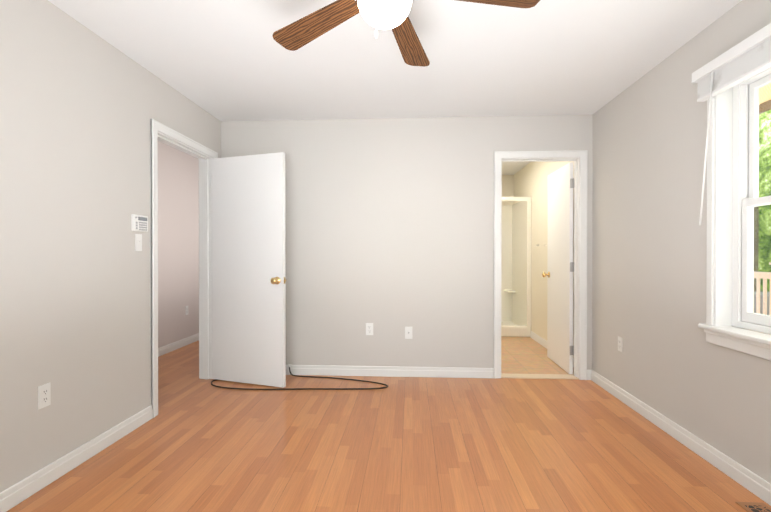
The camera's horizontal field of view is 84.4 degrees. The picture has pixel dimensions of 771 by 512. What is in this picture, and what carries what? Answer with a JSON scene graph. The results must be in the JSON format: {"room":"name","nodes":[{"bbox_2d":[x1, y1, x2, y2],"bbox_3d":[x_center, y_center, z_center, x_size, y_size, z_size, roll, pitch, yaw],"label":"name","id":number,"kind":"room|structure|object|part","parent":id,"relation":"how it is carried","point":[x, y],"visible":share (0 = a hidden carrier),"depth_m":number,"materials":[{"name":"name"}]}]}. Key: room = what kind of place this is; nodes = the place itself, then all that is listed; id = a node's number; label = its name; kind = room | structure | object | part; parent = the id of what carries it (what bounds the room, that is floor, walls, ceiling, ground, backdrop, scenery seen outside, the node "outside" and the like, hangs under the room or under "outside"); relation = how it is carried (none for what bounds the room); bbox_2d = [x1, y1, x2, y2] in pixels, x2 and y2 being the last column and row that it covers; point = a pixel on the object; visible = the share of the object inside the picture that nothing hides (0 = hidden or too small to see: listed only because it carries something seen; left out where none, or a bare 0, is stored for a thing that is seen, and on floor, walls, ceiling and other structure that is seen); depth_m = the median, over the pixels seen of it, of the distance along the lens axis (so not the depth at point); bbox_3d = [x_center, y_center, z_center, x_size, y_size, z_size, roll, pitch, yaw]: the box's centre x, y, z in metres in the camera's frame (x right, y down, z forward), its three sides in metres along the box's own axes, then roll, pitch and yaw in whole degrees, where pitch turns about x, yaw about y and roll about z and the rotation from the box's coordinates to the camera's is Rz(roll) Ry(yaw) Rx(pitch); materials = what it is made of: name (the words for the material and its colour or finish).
{"room":"empty bedroom","nodes":[
{"label":"empty bedroom","id":0,"kind":"room"},
{"bbox_2d":[0,0,220,492],"bbox_3d":[-1.681,-0.078,3.554,0.115,2.440,8.015,0,0,3],"label":"wall","id":1,"kind":"structure","parent":0,"point":[81,105],"depth_m":2.29,"materials":[{"name":"beige paint"}]},
{"bbox_2d":[38,383,50,409],"bbox_3d":[-1.704,0.699,2.124,0.008,0.114,0.070,0,0,3],"label":"electrical outlet","id":2,"kind":"object","parent":1,"relation":"attached to","point":[44,395],"visible":1,"depth_m":2.12,"materials":[{"name":"white plastic"}]},
{"bbox_2d":[0,405,152,511],"bbox_3d":[-1.746,1.105,1.349,0.017,0.095,3.301,0,0,3],"label":"baseboard","id":3,"kind":"structure","parent":1,"relation":"attached to","point":[45,476],"depth_m":2.26,"materials":[{"name":"white wood"}]},
{"bbox_2d":[135,234,141,250],"bbox_3d":[-1.657,-0.091,2.859,0.015,0.114,0.070,0,0,3],"label":"light switch","id":4,"kind":"object","parent":1,"relation":"attached to","point":[138,242],"visible":1,"depth_m":2.85,"materials":[{"name":"white plastic"}]},
{"bbox_2d":[131,214,147,231],"bbox_3d":[-1.651,-0.220,2.858,0.026,0.110,0.150,0,0,3],"label":"thermostat","id":5,"kind":"object","parent":1,"relation":"attached to","point":[139,223],"visible":1,"depth_m":2.83,"materials":[{"name":"white plastic"}]},
{"bbox_2d":[150,119,217,417],"bbox_3d":[-1.684,0.087,3.499,0.161,2.110,1.007,0,0,3],"label":"door frame","id":6,"kind":"structure","parent":1,"relation":"attached to","point":[205,273],"depth_m":3.76,"materials":[{"name":"white wood"}]},
{"bbox_2d":[208,176,211,357],"bbox_3d":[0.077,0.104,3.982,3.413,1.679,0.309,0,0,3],"label":"jamb hinges","id":7,"kind":"object","parent":6,"relation":"attached to","point":[209,184],"visible":0.42,"depth_m":3.93,"materials":[{"name":"silver metal"}]},
{"bbox_2d":[211,152,285,387],"bbox_3d":[-1.230,0.119,3.781,0.785,2.018,0.181,0,0,20],"label":"entry door","id":8,"kind":"structure","parent":1,"relation":"in","point":[248,282],"depth_m":3.75,"materials":[{"name":"white paint"}]},
{"bbox_2d":[158,141,198,347],"bbox_3d":[-2.695,-0.079,3.672,0.115,2.440,7.900,0,0,3],"label":"wall","id":9,"kind":"structure","parent":0,"point":[178,231],"depth_m":5.22,"materials":[{"name":"paint"}]},
{"bbox_2d":[158,333,198,356],"bbox_3d":[-2.633,1.094,3.626,0.017,0.095,7.765,0,0,3],"label":"baseboard","id":10,"kind":"structure","parent":9,"relation":"attached to","point":[168,348],"depth_m":5.16,"materials":[{"name":"white wood"}]},
{"bbox_2d":[7,337,770,511],"bbox_3d":[-0.359,1.190,3.483,4.803,0.104,8.015,0,0,3],"label":"floor","id":11,"kind":"structure","parent":0,"point":[397,444],"depth_m":2.47,"materials":[{"name":"laminate"}]},
{"bbox_2d":[211,364,387,389],"bbox_3d":[-0.771,1.089,3.829,1.601,0.104,0.464,0,0,3],"label":"cord","id":12,"kind":"object","parent":11,"relation":"on","point":[289,366],"visible":0.92,"depth_m":3.63,"materials":[{"name":"rubber"}]},
{"bbox_2d":[501,197,530,336],"bbox_3d":[1.441,0.149,6.418,1.216,1.946,1.028,0,0,3],"label":"shower","id":13,"kind":"object","parent":11,"relation":"on","point":[516,278],"visible":0.4,"depth_m":6.46,"materials":[{"name":"plastic"}]},
{"bbox_2d":[501,373,578,378],"bbox_3d":[1.434,1.133,4.003,0.742,0.012,0.125,0,0,3],"label":"threshold","id":14,"kind":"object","parent":11,"relation":"on","point":[542,376],"depth_m":3.98,"materials":[{"name":"wood"}]},
{"bbox_2d":[735,502,770,511],"bbox_3d":[1.682,1.147,1.827,0.124,0.005,0.300,0,0,3],"label":"floor vent","id":15,"kind":"object","parent":11,"relation":"in","point":[754,507],"visible":1,"depth_m":1.94,"materials":[{"name":"brown wood"}]},
{"bbox_2d":[48,0,741,174],"bbox_3d":[-0.359,-1.358,3.470,4.803,0.120,8.015,0,0,3],"label":"ceiling","id":16,"kind":"structure","parent":0,"point":[227,60],"depth_m":2.73,"materials":[{"name":"paint"}]},
{"bbox_2d":[273,0,539,66],"bbox_3d":[0.035,-1.137,1.830,1.246,0.305,1.277,0,0,3],"label":"fan","id":17,"kind":"object","parent":16,"relation":"hanging from","point":[377,14],"visible":1,"depth_m":2.00,"materials":[{"name":"oak wood"},{"name":"white painted metal"},{"name":"white glass"}]},
{"label":"blade","id":18,"kind":"part","parent":17,"relation":"part of","materials":[{"name":"brown wood"}]},
{"bbox_3d":[0.117,-1.118,2.210,0.150,0.006,0.508,12,-1,18],"label":"blade","id":19,"kind":"part","parent":17,"relation":"part of","materials":[{"name":"brown wood"}]},
{"label":"blade","id":20,"kind":"part","parent":17,"relation":"part of","materials":[{"name":"brown wood"}]},
{"bbox_2d":[221,115,592,368],"bbox_3d":[0.160,-0.081,4.072,3.500,2.440,0.115,0,0,3],"label":"wall","id":21,"kind":"structure","parent":0,"point":[389,228],"depth_m":4.02,"materials":[{"name":"beige paint"}]},
{"bbox_2d":[366,323,372,334],"bbox_3d":[-0.152,0.694,4.032,0.070,0.114,0.008,0,0,3],"label":"electrical outlet","id":22,"kind":"object","parent":21,"relation":"attached to","point":[369,328],"visible":1,"depth_m":4.03,"materials":[{"name":"white plastic"}]},
{"bbox_2d":[286,365,493,377],"bbox_3d":[-0.292,1.092,4.038,2.603,0.095,0.017,0,0,3],"label":"baseboard","id":23,"kind":"structure","parent":21,"relation":"attached to","point":[325,370],"depth_m":4.01,"materials":[{"name":"white wood"}]},
{"bbox_2d":[405,327,411,338],"bbox_3d":[0.218,0.724,4.008,0.070,0.114,0.014,0,0,3],"label":"electrical outlet","id":24,"kind":"object","parent":21,"relation":"attached to","point":[408,332],"visible":1,"depth_m":4.01,"materials":[{"name":"white plastic"}]},
{"bbox_2d":[494,150,587,379],"bbox_3d":[1.434,0.084,3.997,0.842,2.110,0.161,0,0,3],"label":"door frame","id":25,"kind":"structure","parent":21,"relation":"attached to","point":[582,155],"depth_m":3.94,"materials":[{"name":"white wood"}]},
{"bbox_2d":[542,162,573,373],"bbox_3d":[1.795,0.116,4.387,0.181,2.018,0.715,0,0,4],"label":"bathroom door","id":26,"kind":"structure","parent":21,"relation":"in","point":[559,275],"depth_m":4.30,"materials":[{"name":"white paint"}]},
{"bbox_2d":[502,175,513,204],"bbox_3d":[1.484,-0.097,7.157,1.220,2.440,0.450,0,0,3],"label":"wall","id":27,"kind":"structure","parent":0,"point":[507,185],"depth_m":6.89,"materials":[{"name":"paint"}]},
{"bbox_2d":[514,0,770,482],"bbox_3d":[1.954,-0.077,3.340,0.168,2.440,8.015,0,0,3],"label":"wall","id":28,"kind":"structure","parent":0,"point":[649,245],"depth_m":2.81,"materials":[{"name":"beige paint"}]},
{"bbox_2d":[530,331,573,367],"bbox_3d":[1.958,1.087,4.962,0.017,0.095,1.823,0,0,3],"label":"baseboard","id":29,"kind":"structure","parent":28,"relation":"attached to","point":[538,339],"depth_m":5.42,"materials":[{"name":"white wood"}]},
{"bbox_2d":[618,336,622,351],"bbox_3d":[1.869,0.703,3.386,0.008,0.114,0.070,0,0,3],"label":"electrical outlet","id":30,"kind":"object","parent":28,"relation":"attached to","point":[620,344],"visible":1,"depth_m":3.38,"materials":[{"name":"white plastic"}]},
{"bbox_2d":[588,369,770,505],"bbox_3d":[1.763,1.104,1.692,0.020,0.095,4.460,0,0,3],"label":"baseboard","id":31,"kind":"structure","parent":28,"relation":"attached to","point":[752,482],"depth_m":2.48,"materials":[{"name":"white wood"}]},
{"bbox_2d":[698,67,770,360],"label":"window","id":32,"kind":"structure","parent":28,"relation":"in","point":[746,199],"depth_m":2.30,"materials":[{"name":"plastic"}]},
{"bbox_2d":[692,23,770,224],"bbox_3d":[1.739,-0.599,1.816,0.081,0.865,1.183,0,0,3],"label":"window blind","id":33,"kind":"object","parent":32,"relation":"attached to","point":[746,59],"visible":1,"depth_m":2.12,"materials":[{"name":"plastic"}]},
{"bbox_3d":[4.207,0.679,4.134,4.237,1.120,15.028,0,0,3],"label":"exterior deck rail","id":34,"kind":"part","parent":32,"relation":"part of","materials":[{"name":"beige wood"}]},
{"bbox_2d":[759,83,770,113],"bbox_3d":[2.631,-1.277,4.203,1.079,0.170,15.000,0,0,3],"label":"soffit","id":35,"kind":"structure","parent":28,"relation":"attached to","point":[762,93],"depth_m":3.39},
{"label":"outside","id":36,"kind":"structure","parent":0,"visible":0},
{"bbox_3d":[9.343,1.729,15.843,13.112,0.100,57.000,0,0,3],"label":"ground","id":37,"kind":"structure","parent":36,"visible":0},
{"bbox_2d":[754,292,769,314],"bbox_3d":[7.153,1.210,7.906,0.750,1.020,0.900,0,0,3],"label":"air conditioning unit","id":38,"kind":"object","parent":37,"relation":"on","point":[761,300],"depth_m":7.64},
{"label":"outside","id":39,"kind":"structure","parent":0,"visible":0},
{"bbox_2d":[754,110,770,291],"bbox_3d":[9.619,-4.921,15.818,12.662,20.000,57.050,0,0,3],"label":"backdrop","id":40,"kind":"structure","parent":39,"point":[759,234],"depth_m":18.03,"materials":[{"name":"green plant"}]}
]}

